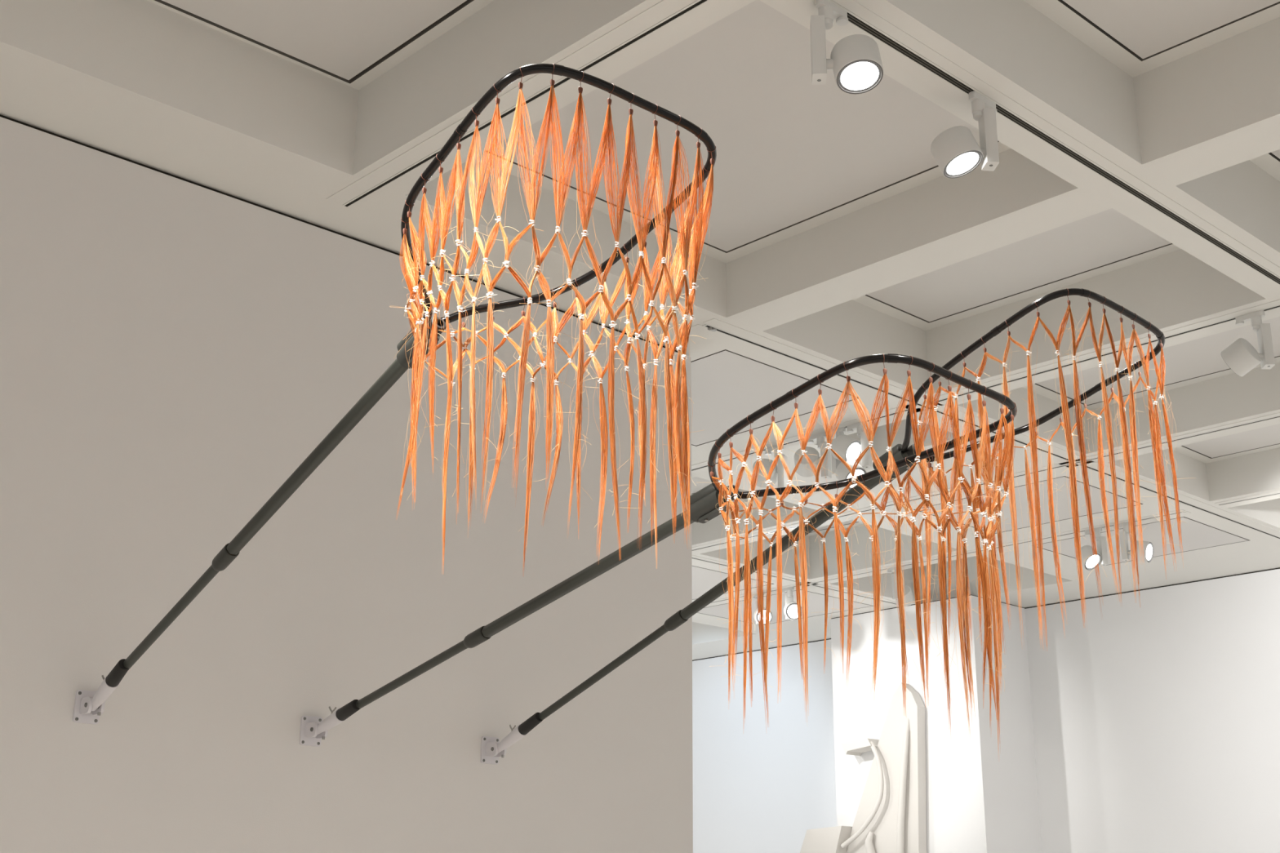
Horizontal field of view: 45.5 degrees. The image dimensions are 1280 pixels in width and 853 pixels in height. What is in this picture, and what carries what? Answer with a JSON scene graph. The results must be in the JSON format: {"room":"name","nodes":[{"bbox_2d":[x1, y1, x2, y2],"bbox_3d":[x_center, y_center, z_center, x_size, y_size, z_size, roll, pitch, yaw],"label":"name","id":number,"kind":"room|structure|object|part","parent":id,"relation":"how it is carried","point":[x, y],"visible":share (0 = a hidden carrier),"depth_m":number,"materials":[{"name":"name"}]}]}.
{"room":"museum","nodes":[
{"label":"museum","id":0,"kind":"room"},
{"bbox_2d":[0,114,693,852],"bbox_3d":[-3.399,0.697,4.680,9.880,4.500,0.240,17,-24,-41],"label":"wall","id":1,"kind":"structure","parent":0,"point":[174,348],"depth_m":6.49,"materials":[{"name":"paint"}]},
{"bbox_2d":[72,63,716,724],"bbox_3d":[-1.137,0.128,4.520,0.689,1.155,3.342,17,-24,-41],"label":"sculpture","id":2,"kind":"object","parent":1,"relation":"attached to","point":[420,343],"visible":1,"depth_m":3.54,"materials":[{"name":"orange plastic"}]},
{"bbox_2d":[91,675,119,715],"bbox_3d":[-1.976,0.983,5.594,0.086,0.133,0.250,17,-24,-41],"label":"socket","id":3,"kind":"object","parent":2,"relation":"attached to","point":[106,688],"depth_m":5.57,"materials":[{"name":"silver metal"}]},
{"bbox_3d":[-0.585,-0.198,4.106,0.024,0.049,0.127,14,-22,-36],"label":"clamp plate","id":4,"kind":"part","parent":2,"relation":"part of","materials":[{"name":"plastic"}]},
{"bbox_2d":[298,353,1017,750],"bbox_3d":[-0.143,0.754,5.144,0.777,0.962,3.525,11,-21,-31],"label":"sculpture","id":5,"kind":"object","parent":1,"relation":"attached to","point":[715,499],"visible":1,"depth_m":3.97,"materials":[{"name":"orange fabric"}]},
{"bbox_2d":[317,706,345,739],"bbox_3d":[-1.272,1.206,6.219,0.084,0.121,0.254,17,-24,-41],"label":"socket","id":6,"kind":"object","parent":5,"relation":"attached to","point":[335,718],"depth_m":6.19,"materials":[{"name":"silver metal"}]},
{"bbox_3d":[0.224,0.261,4.574,0.024,0.034,0.130,14,-22,-37],"label":"clamp plate","id":7,"kind":"part","parent":5,"relation":"part of","materials":[{"name":"grey plastic"}]},
{"bbox_2d":[480,288,1183,764],"bbox_3d":[0.470,0.581,5.865,0.681,1.175,3.496,14,-22,-35],"label":"hair net","id":8,"kind":"object","parent":1,"relation":"attached to","point":[491,748],"visible":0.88,"depth_m":4.81,"materials":[{"name":"orange plastic"}]},
{"bbox_2d":[497,724,528,757],"bbox_3d":[-0.589,1.409,6.838,0.081,0.135,0.250,17,-24,-41],"label":"socket","id":9,"kind":"object","parent":8,"relation":"attached to","point":[518,733],"depth_m":6.81,"materials":[{"name":"silver metal"}]},
{"bbox_3d":[0.910,0.156,5.327,0.024,0.051,0.127,15,-23,-37],"label":"clamp plate","id":10,"kind":"part","parent":8,"relation":"part of","materials":[{"name":"grey plastic"}]},
{"bbox_2d":[0,0,1279,660],"bbox_3d":[0.201,-1.026,7.311,17.800,0.440,17.800,17,-24,-41],"label":"ceiling","id":11,"kind":"structure","parent":0,"point":[836,232],"depth_m":6.88,"materials":[{"name":"grey paint"}]},
{"bbox_2d":[325,0,744,213],"bbox_3d":[1.894,-1.995,3.544,0.200,0.004,9.310,17,-24,-41],"label":"track","id":12,"kind":"object","parent":11,"relation":"attached to","point":[664,22],"visible":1,"depth_m":5.78,"materials":[{"name":"white metal"}]},
{"bbox_2d":[691,555,910,606],"bbox_3d":[0.635,1.202,13.489,7.340,0.004,0.140,17,-24,-41],"label":"track","id":13,"kind":"object","parent":11,"relation":"attached to","point":[700,559],"visible":0.24,"depth_m":14.23,"materials":[{"name":"white metal"}]},
{"bbox_2d":[691,405,919,474],"bbox_3d":[-1.017,0.745,12.108,0.160,0.004,7.910,17,-24,-41],"label":"track","id":14,"kind":"object","parent":11,"relation":"attached to","point":[793,441],"visible":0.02,"depth_m":10.10,"materials":[{"name":"white metal"}]},
{"bbox_2d":[752,444,787,488],"bbox_3d":[0.865,0.286,10.156,0.238,0.300,0.187,-1,-18,5],"label":"track spotlight","id":15,"kind":"object","parent":14,"relation":"hanging from","point":[778,472],"visible":0.62,"depth_m":10.09,"materials":[{"name":"white metal"}]},
{"bbox_2d":[794,432,831,479],"bbox_3d":[1.121,0.205,9.898,0.237,0.300,0.180,-2,-18,9],"label":"track spotlight","id":16,"kind":"object","parent":14,"relation":"hanging from","point":[811,453],"visible":0.62,"depth_m":9.84,"materials":[{"name":"white metal"}]},
{"bbox_2d":[829,426,866,489],"bbox_3d":[1.304,0.207,9.688,0.168,0.429,0.304,10,-20,-28],"label":"track spotlight","id":17,"kind":"object","parent":14,"relation":"hanging from","point":[838,468],"visible":0.43,"depth_m":9.59,"materials":[{"name":"white metal"}]},
{"bbox_2d":[831,421,871,469],"bbox_3d":[1.333,0.125,9.647,0.173,0.300,0.243,17,-24,-41],"label":"track spotlight","id":18,"kind":"object","parent":14,"relation":"hanging from","point":[847,447],"visible":0.9,"depth_m":9.61,"materials":[{"name":"white metal"}]},
{"bbox_3d":[1.393,0.133,9.627,0.034,0.038,0.038,-8,-20,24],"label":"arm","id":19,"kind":"part","parent":18,"relation":"part of","materials":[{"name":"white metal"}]},
{"bbox_2d":[690,318,1081,464],"bbox_3d":[1.650,-0.144,9.268,3.660,0.020,0.200,17,-24,-41],"label":"track","id":20,"kind":"object","parent":11,"relation":"attached to","point":[717,329],"visible":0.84,"depth_m":8.69,"materials":[{"name":"white metal"}]},
{"bbox_2d":[708,509,1191,604],"bbox_3d":[1.499,1.507,14.418,0.140,0.004,7.840,17,-24,-41],"label":"track","id":21,"kind":"object","parent":11,"relation":"attached to","point":[1172,513],"visible":0.52,"depth_m":12.99,"materials":[{"name":"white metal"}]},
{"bbox_2d":[751,592,773,625],"bbox_3d":[1.169,1.762,14.664,0.165,0.339,0.276,3,-18,-9],"label":"track spotlight","id":22,"kind":"object","parent":21,"relation":"hanging from","point":[755,615],"visible":0.44,"depth_m":14.54,"materials":[{"name":"white metal"}]},
{"bbox_2d":[782,586,802,620],"bbox_3d":[1.434,1.678,14.399,0.166,0.339,0.272,2,-18,-5],"label":"track spotlight","id":23,"kind":"object","parent":21,"relation":"hanging from","point":[790,609],"visible":0.82,"depth_m":14.27,"materials":[{"name":"white metal"}]},
{"bbox_2d":[887,566,913,606],"bbox_3d":[2.330,1.437,13.622,0.256,0.345,0.190,17,-24,-41],"label":"track spotlight","id":24,"kind":"object","parent":21,"relation":"hanging from","point":[908,597],"visible":0.63,"depth_m":13.55,"materials":[{"name":"white metal"}]},
{"bbox_2d":[1075,527,1107,570],"bbox_3d":[3.594,0.980,12.180,0.236,0.344,0.204,17,-24,-41],"label":"track spotlight","id":25,"kind":"object","parent":21,"relation":"hanging from","point":[1086,550],"visible":0.86,"depth_m":12.13,"materials":[{"name":"white metal"}]},
{"bbox_2d":[1113,522,1153,562],"bbox_3d":[3.879,0.919,11.995,0.285,0.337,0.165,-13,-22,36],"label":"track spotlight","id":26,"kind":"object","parent":21,"relation":"hanging from","point":[1148,550],"visible":0.84,"depth_m":11.95,"materials":[{"name":"white metal"}]},
{"bbox_2d":[691,412,1279,553],"bbox_3d":[3.427,0.114,10.056,0.140,0.004,17.140,17,-24,-41],"label":"track","id":27,"kind":"object","parent":11,"relation":"attached to","point":[1273,417],"visible":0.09,"depth_m":10.48,"materials":[{"name":"white metal"}]},
{"bbox_2d":[790,0,1279,294],"bbox_3d":[1.407,-1.229,5.931,17.140,0.004,0.150,17,-24,-41],"label":"track","id":28,"kind":"object","parent":11,"relation":"attached to","point":[894,43],"visible":0.86,"depth_m":6.15,"materials":[{"name":"white metal"}]},
{"bbox_2d":[809,0,884,93],"bbox_3d":[0.701,-1.308,5.171,0.234,0.326,0.190,7,-19,-19],"label":"track spotlight","id":29,"kind":"object","parent":28,"relation":"hanging from","point":[855,60],"visible":1,"depth_m":5.13,"materials":[{"name":"white metal"}]},
{"bbox_3d":[0.643,-1.226,5.163,0.034,0.038,0.038,-1,-18,4],"label":"arm","id":30,"kind":"part","parent":29,"relation":"part of","materials":[{"name":"white metal"}]},
{"bbox_2d":[930,90,999,177],"bbox_3d":[1.236,-1.109,5.767,0.277,0.331,0.179,1,-18,0],"label":"track spotlight","id":31,"kind":"object","parent":28,"relation":"hanging from","point":[957,153],"visible":1,"depth_m":5.72,"materials":[{"name":"white metal"}]},
{"bbox_3d":[1.282,-1.033,5.751,0.034,0.038,0.038,2,-18,-5],"label":"arm","id":32,"kind":"part","parent":31,"relation":"part of","materials":[{"name":"white metal"}]},
{"bbox_2d":[935,299,1279,405],"bbox_3d":[2.562,-0.392,8.504,0.160,0.004,2.260,17,-24,-41],"label":"track","id":33,"kind":"object","parent":11,"relation":"attached to","point":[1273,307],"visible":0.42,"depth_m":8.39,"materials":[{"name":"white metal"}]},
{"bbox_2d":[1221,310,1275,376],"bbox_3d":[3.114,-0.424,7.834,0.213,0.342,0.223,17,-24,-41],"label":"track spotlight","id":34,"kind":"object","parent":33,"relation":"hanging from","point":[1241,357],"visible":1,"depth_m":7.78,"materials":[{"name":"white metal"}]},
{"bbox_3d":[3.172,-0.357,7.807,0.034,0.038,0.038,0,-18,2],"label":"arm","id":35,"kind":"part","parent":34,"relation":"part of","materials":[{"name":"white metal"}]},
{"bbox_2d":[1065,460,1279,544],"bbox_3d":[4.503,0.695,11.837,4.100,0.004,0.200,17,-24,-41],"label":"track","id":36,"kind":"object","parent":11,"relation":"attached to","point":[1146,488],"visible":0.85,"depth_m":11.59,"materials":[{"name":"white metal"}]},
{"bbox_2d":[1213,490,1279,506],"bbox_3d":[5.127,0.354,10.766,0.140,0.004,2.190,17,-24,-41],"label":"track","id":37,"kind":"object","parent":11,"relation":"attached to","point":[1265,495],"visible":1,"depth_m":11.35,"materials":[{"name":"white metal"}]},
{"bbox_2d":[830,595,1042,852],"bbox_3d":[2.921,4.060,14.981,0.920,4.500,1.760,17,-24,-41],"label":"wall column","id":38,"kind":"structure","parent":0,"point":[981,797],"depth_m":14.77,"materials":[{"name":"grey paint"}]},
{"bbox_2d":[692,568,1279,852],"bbox_3d":[6.515,3.204,12.249,0.360,4.500,17.800,17,-24,-41],"label":"wall","id":39,"kind":"structure","parent":0,"point":[1156,724],"depth_m":14.42,"materials":[{"name":"grey paint"}]},
{"bbox_3d":[0.024,1.890,0.728,26.200,0.150,26.200,17,-24,-41],"label":"floor","id":40,"kind":"structure","parent":0,"visible":0},
{"bbox_2d":[800,683,927,852],"bbox_3d":[2.015,4.447,14.923,0.285,3.714,1.992,17,-24,-41],"label":"sculpture","id":41,"kind":"object","parent":40,"relation":"on","point":[891,817],"visible":1,"depth_m":14.80,"materials":[{"name":"white"}]}
]}

